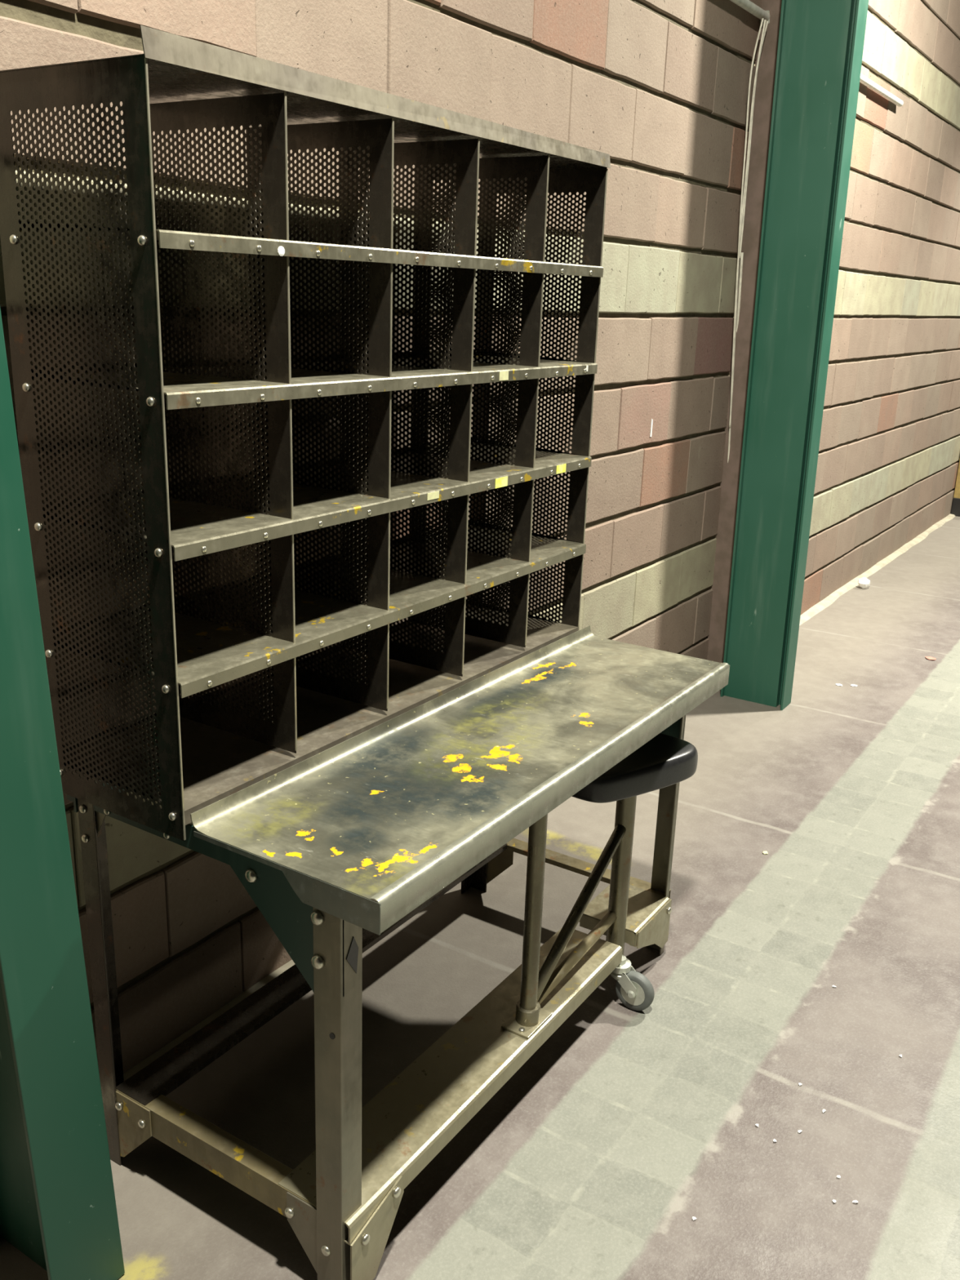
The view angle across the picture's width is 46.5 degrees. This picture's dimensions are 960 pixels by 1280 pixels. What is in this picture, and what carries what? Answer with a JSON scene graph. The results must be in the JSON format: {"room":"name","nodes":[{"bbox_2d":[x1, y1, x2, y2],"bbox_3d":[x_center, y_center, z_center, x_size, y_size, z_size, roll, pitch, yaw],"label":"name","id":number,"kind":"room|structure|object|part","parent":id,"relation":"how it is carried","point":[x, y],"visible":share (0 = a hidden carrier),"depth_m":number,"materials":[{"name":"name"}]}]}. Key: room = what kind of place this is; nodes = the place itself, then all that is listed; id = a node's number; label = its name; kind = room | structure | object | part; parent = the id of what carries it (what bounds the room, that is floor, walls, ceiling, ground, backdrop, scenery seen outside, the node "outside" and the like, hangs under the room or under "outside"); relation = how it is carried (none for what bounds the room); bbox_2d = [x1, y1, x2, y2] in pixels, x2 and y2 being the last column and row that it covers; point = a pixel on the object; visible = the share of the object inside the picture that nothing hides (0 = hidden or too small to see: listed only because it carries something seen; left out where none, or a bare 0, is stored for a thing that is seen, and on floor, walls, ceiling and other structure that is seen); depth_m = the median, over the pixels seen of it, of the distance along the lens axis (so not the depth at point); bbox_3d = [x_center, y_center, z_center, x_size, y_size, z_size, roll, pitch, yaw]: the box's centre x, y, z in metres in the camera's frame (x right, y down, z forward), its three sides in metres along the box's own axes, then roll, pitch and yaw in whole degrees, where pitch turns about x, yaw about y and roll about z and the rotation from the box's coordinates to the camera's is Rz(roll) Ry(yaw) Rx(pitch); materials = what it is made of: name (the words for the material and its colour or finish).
{"room":"distribution center","nodes":[
{"label":"distribution center","id":0,"kind":"room"},
{"bbox_2d":[0,515,959,1279],"bbox_3d":[4.856,-0.170,5.945,5.050,0.001,21.600,13,20,31],"label":"floor","id":1,"kind":"structure","parent":0,"point":[596,1159],"depth_m":2.24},
{"bbox_2d":[0,308,124,1279],"bbox_3d":[-0.643,-1.074,0.986,0.220,4.301,0.316,13,20,31],"label":"steel column","id":2,"kind":"structure","parent":1,"relation":"on","point":[58,1208],"depth_m":1.46,"materials":[{"name":"green metal"}]},
{"bbox_2d":[66,625,729,1279],"bbox_3d":[-0.071,0.457,2.138,0.624,0.729,1.197,13,20,31],"label":"work table","id":3,"kind":"object","parent":1,"relation":"on","point":[434,797],"visible":0.93,"depth_m":1.78,"materials":[{"name":"metal"}]},
{"bbox_3d":[-0.314,0.111,2.178,0.005,0.050,1.138,13,20,31],"label":"rail","id":4,"kind":"part","parent":3,"relation":"part of","materials":[{"name":"grey metal"}]},
{"bbox_3d":[-0.603,0.551,1.825,0.038,0.700,0.046,13,20,31],"label":"leg","id":5,"kind":"part","parent":3,"relation":"part of","materials":[{"name":"metal"}]},
{"bbox_3d":[-0.433,0.276,1.606,0.495,0.038,0.003,13,20,31],"label":"rail","id":6,"kind":"part","parent":3,"relation":"part of","materials":[{"name":"grey metal"}]},
{"bbox_3d":[-0.394,0.815,1.759,0.484,0.052,0.036,13,20,31],"label":"rail","id":7,"kind":"part","parent":3,"relation":"part of","materials":[{"name":"metal"}]},
{"bbox_2d":[0,25,610,840],"bbox_3d":[-0.205,-0.370,1.970,0.316,1.028,1.179,13,20,31],"label":"rack","id":8,"kind":"object","parent":3,"relation":"on","point":[185,755],"visible":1,"depth_m":1.71,"materials":[{"name":"metal"}]},
{"bbox_3d":[-0.524,-0.221,1.505,0.298,0.998,0.001,13,20,31],"label":"panel","id":9,"kind":"part","parent":8,"relation":"part of","materials":[{"name":"metal"}]},
{"bbox_3d":[-0.193,-0.833,1.828,0.308,0.002,1.169,13,20,31],"label":"panel","id":10,"kind":"part","parent":8,"relation":"part of","materials":[{"name":"metal"}]},
{"bbox_2d":[19,221,603,277],"bbox_3d":[-0.194,-0.649,1.882,0.307,0.033,1.162,13,20,31],"label":"shelf","id":11,"kind":"object","parent":8,"relation":"attached to","point":[273,246],"depth_m":1.63,"materials":[{"name":"metal"}]},
{"bbox_2d":[31,349,597,409],"bbox_3d":[-0.201,-0.466,1.938,0.307,0.033,1.162,13,20,31],"label":"shelf","id":12,"kind":"object","parent":8,"relation":"attached to","point":[189,383],"depth_m":1.67,"materials":[{"name":"metal"}]},
{"bbox_2d":[43,437,591,561],"bbox_3d":[-0.207,-0.281,1.996,0.307,0.033,1.162,13,20,31],"label":"shelf","id":13,"kind":"object","parent":8,"relation":"attached to","point":[204,520],"depth_m":1.74,"materials":[{"name":"metal"}]},
{"bbox_2d":[53,520,586,697],"bbox_3d":[-0.214,-0.100,2.052,0.307,0.033,1.162,13,20,31],"label":"shelf","id":14,"kind":"object","parent":8,"relation":"attached to","point":[215,646],"depth_m":1.81,"materials":[{"name":"metal"}]},
{"bbox_2d":[62,600,578,825],"bbox_3d":[-0.223,0.082,2.110,0.301,0.034,1.162,13,20,31],"label":"shelf","id":15,"kind":"object","parent":8,"relation":"attached to","point":[221,758],"depth_m":1.86,"materials":[{"name":"metal"}]},
{"bbox_3d":[0.111,-0.490,2.443,0.298,0.998,0.001,13,20,31],"label":"panel","id":16,"kind":"part","parent":8,"relation":"part of","materials":[{"name":"metal"}]},
{"bbox_3d":[-0.271,0.647,2.307,0.073,0.052,1.128,13,20,31],"label":"rail","id":17,"kind":"part","parent":3,"relation":"part of","materials":[{"name":"metal"}]},
{"bbox_3d":[-0.200,0.641,1.578,0.048,0.700,0.046,13,20,31],"label":"leg","id":18,"kind":"part","parent":3,"relation":"part of","materials":[{"name":"metal"}]},
{"bbox_3d":[-0.004,0.743,2.003,0.138,0.036,0.885,13,20,31],"label":"rail","id":19,"kind":"part","parent":3,"relation":"part of","materials":[{"name":"metal"}]},
{"bbox_3d":[-0.004,0.300,2.700,0.048,0.700,0.046,13,20,31],"label":"leg","id":20,"kind":"part","parent":3,"relation":"part of","materials":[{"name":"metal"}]},
{"bbox_3d":[0.222,0.540,2.665,0.484,0.022,0.042,13,20,31],"label":"rail","id":21,"kind":"part","parent":3,"relation":"part of","materials":[{"name":"metal"}]},
{"bbox_3d":[0.275,0.625,2.415,0.133,0.032,0.002,13,20,31],"label":"plate","id":22,"kind":"part","parent":3,"relation":"part of","materials":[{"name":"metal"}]},
{"bbox_3d":[0.322,0.605,2.484,0.138,0.036,0.174,13,20,31],"label":"rail","id":23,"kind":"part","parent":3,"relation":"part of","materials":[{"name":"metal"}]},
{"bbox_3d":[0.412,0.383,2.479,0.045,0.700,0.019,13,20,31],"label":"leg","id":24,"kind":"part","parent":3,"relation":"part of","materials":[{"name":"metal"}]},
{"bbox_2d":[501,733,697,1039],"bbox_3d":[0.193,0.456,2.218,0.280,0.700,0.558,13,20,31],"label":"stool","id":25,"kind":"object","parent":1,"relation":"on","point":[664,761],"visible":0.63,"depth_m":2.18,"materials":[{"name":"metal"}]},
{"bbox_3d":[0.087,0.703,2.069,0.058,0.004,0.090,13,20,31],"label":"plate","id":26,"kind":"part","parent":25,"relation":"part of","materials":[{"name":"metal"}]},
{"bbox_3d":[0.186,0.628,2.211,0.023,0.047,0.348,13,20,31],"label":"arm","id":27,"kind":"part","parent":25,"relation":"part of","materials":[{"name":"metal"}]},
{"bbox_3d":[0.293,0.476,2.324,0.040,0.411,0.040,13,20,31],"label":"seat post","id":28,"kind":"part","parent":25,"relation":"part of","materials":[{"name":"metal"}]},
{"bbox_3d":[0.269,0.245,2.265,0.283,0.062,0.304,13,20,31],"label":"seat","id":29,"kind":"part","parent":25,"relation":"part of","materials":[{"name":"black leather"}]},
{"bbox_2d":[706,0,868,710],"bbox_3d":[1.028,-1.819,3.571,0.356,4.302,0.300,13,20,31],"label":"steel column","id":30,"kind":"structure","parent":1,"relation":"on","point":[807,84],"depth_m":3.80,"materials":[{"name":"green metal"}]},
{"bbox_2d":[857,577,870,588],"bbox_3d":[2.049,-0.306,5.965,0.061,0.060,0.067,2,17,-1],"label":"crumpled paper","id":31,"kind":"object","parent":1,"relation":"on","point":[864,583],"visible":1,"depth_m":5.95,"materials":[{"name":"white paper"}]},
{"bbox_2d":[925,656,935,659],"bbox_3d":[1.934,0.078,4.804,0.046,0.007,0.042,13,20,31],"label":"scrap","id":32,"kind":"object","parent":1,"relation":"on","point":[926,657],"visible":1,"depth_m":4.80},
{"bbox_2d":[951,459,959,516],"bbox_3d":[3.553,-1.443,8.044,0.125,1.100,0.170,13,20,31],"label":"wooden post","id":33,"kind":"object","parent":1,"relation":"on","point":[955,509],"visible":1,"depth_m":8.12,"materials":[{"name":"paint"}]},
{"bbox_2d":[0,0,959,1073],"bbox_3d":[2.853,-2.773,6.596,0.064,4.550,21.667,13,20,31],"label":"wall","id":34,"kind":"structure","parent":0,"point":[658,87],"depth_m":3.27,"materials":[{"name":"brown brick"}]},
{"bbox_2d":[123,513,955,1080],"bbox_3d":[2.801,-0.638,7.201,0.063,0.017,21.000,13,20,31],"label":"baseboard","id":35,"kind":"structure","parent":34,"relation":"attached to","point":[820,606],"depth_m":2.48,"materials":[{"name":"beige concrete"}]},
{"bbox_2d":[736,252,743,332],"bbox_3d":[0.936,-0.614,4.182,0.012,1.571,0.220,13,20,31],"label":"cable","id":36,"kind":"object","parent":34,"relation":"attached to","point":[742,253],"visible":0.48,"depth_m":3.91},
{"bbox_2d":[729,0,903,106],"bbox_3d":[1.180,-2.129,4.005,0.038,0.040,2.670,13,20,31],"label":"conduit","id":37,"kind":"object","parent":34,"relation":"attached to","point":[747,5],"visible":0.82,"depth_m":4.51,"materials":[{"name":"white plastic"}]},
{"bbox_2d":[728,17,764,427],"bbox_3d":[0.902,-1.374,3.808,0.033,1.301,0.136,13,20,31],"label":"cable","id":38,"kind":"object","parent":37,"relation":"hanging from","point":[762,19],"visible":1,"depth_m":3.71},
{"bbox_2d":[727,19,766,462],"bbox_3d":[0.905,-1.232,3.882,0.027,1.616,0.159,9,19,22],"label":"hanging cable","id":39,"kind":"object","parent":37,"relation":"hanging from","point":[764,23],"visible":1,"depth_m":3.78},
{"bbox_2d":[739,21,768,257],"bbox_3d":[0.902,-1.648,3.711,0.015,0.720,0.040,-3,18,-15],"label":"cable","id":40,"kind":"object","parent":37,"relation":"hanging from","point":[766,24],"visible":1,"depth_m":3.74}
]}

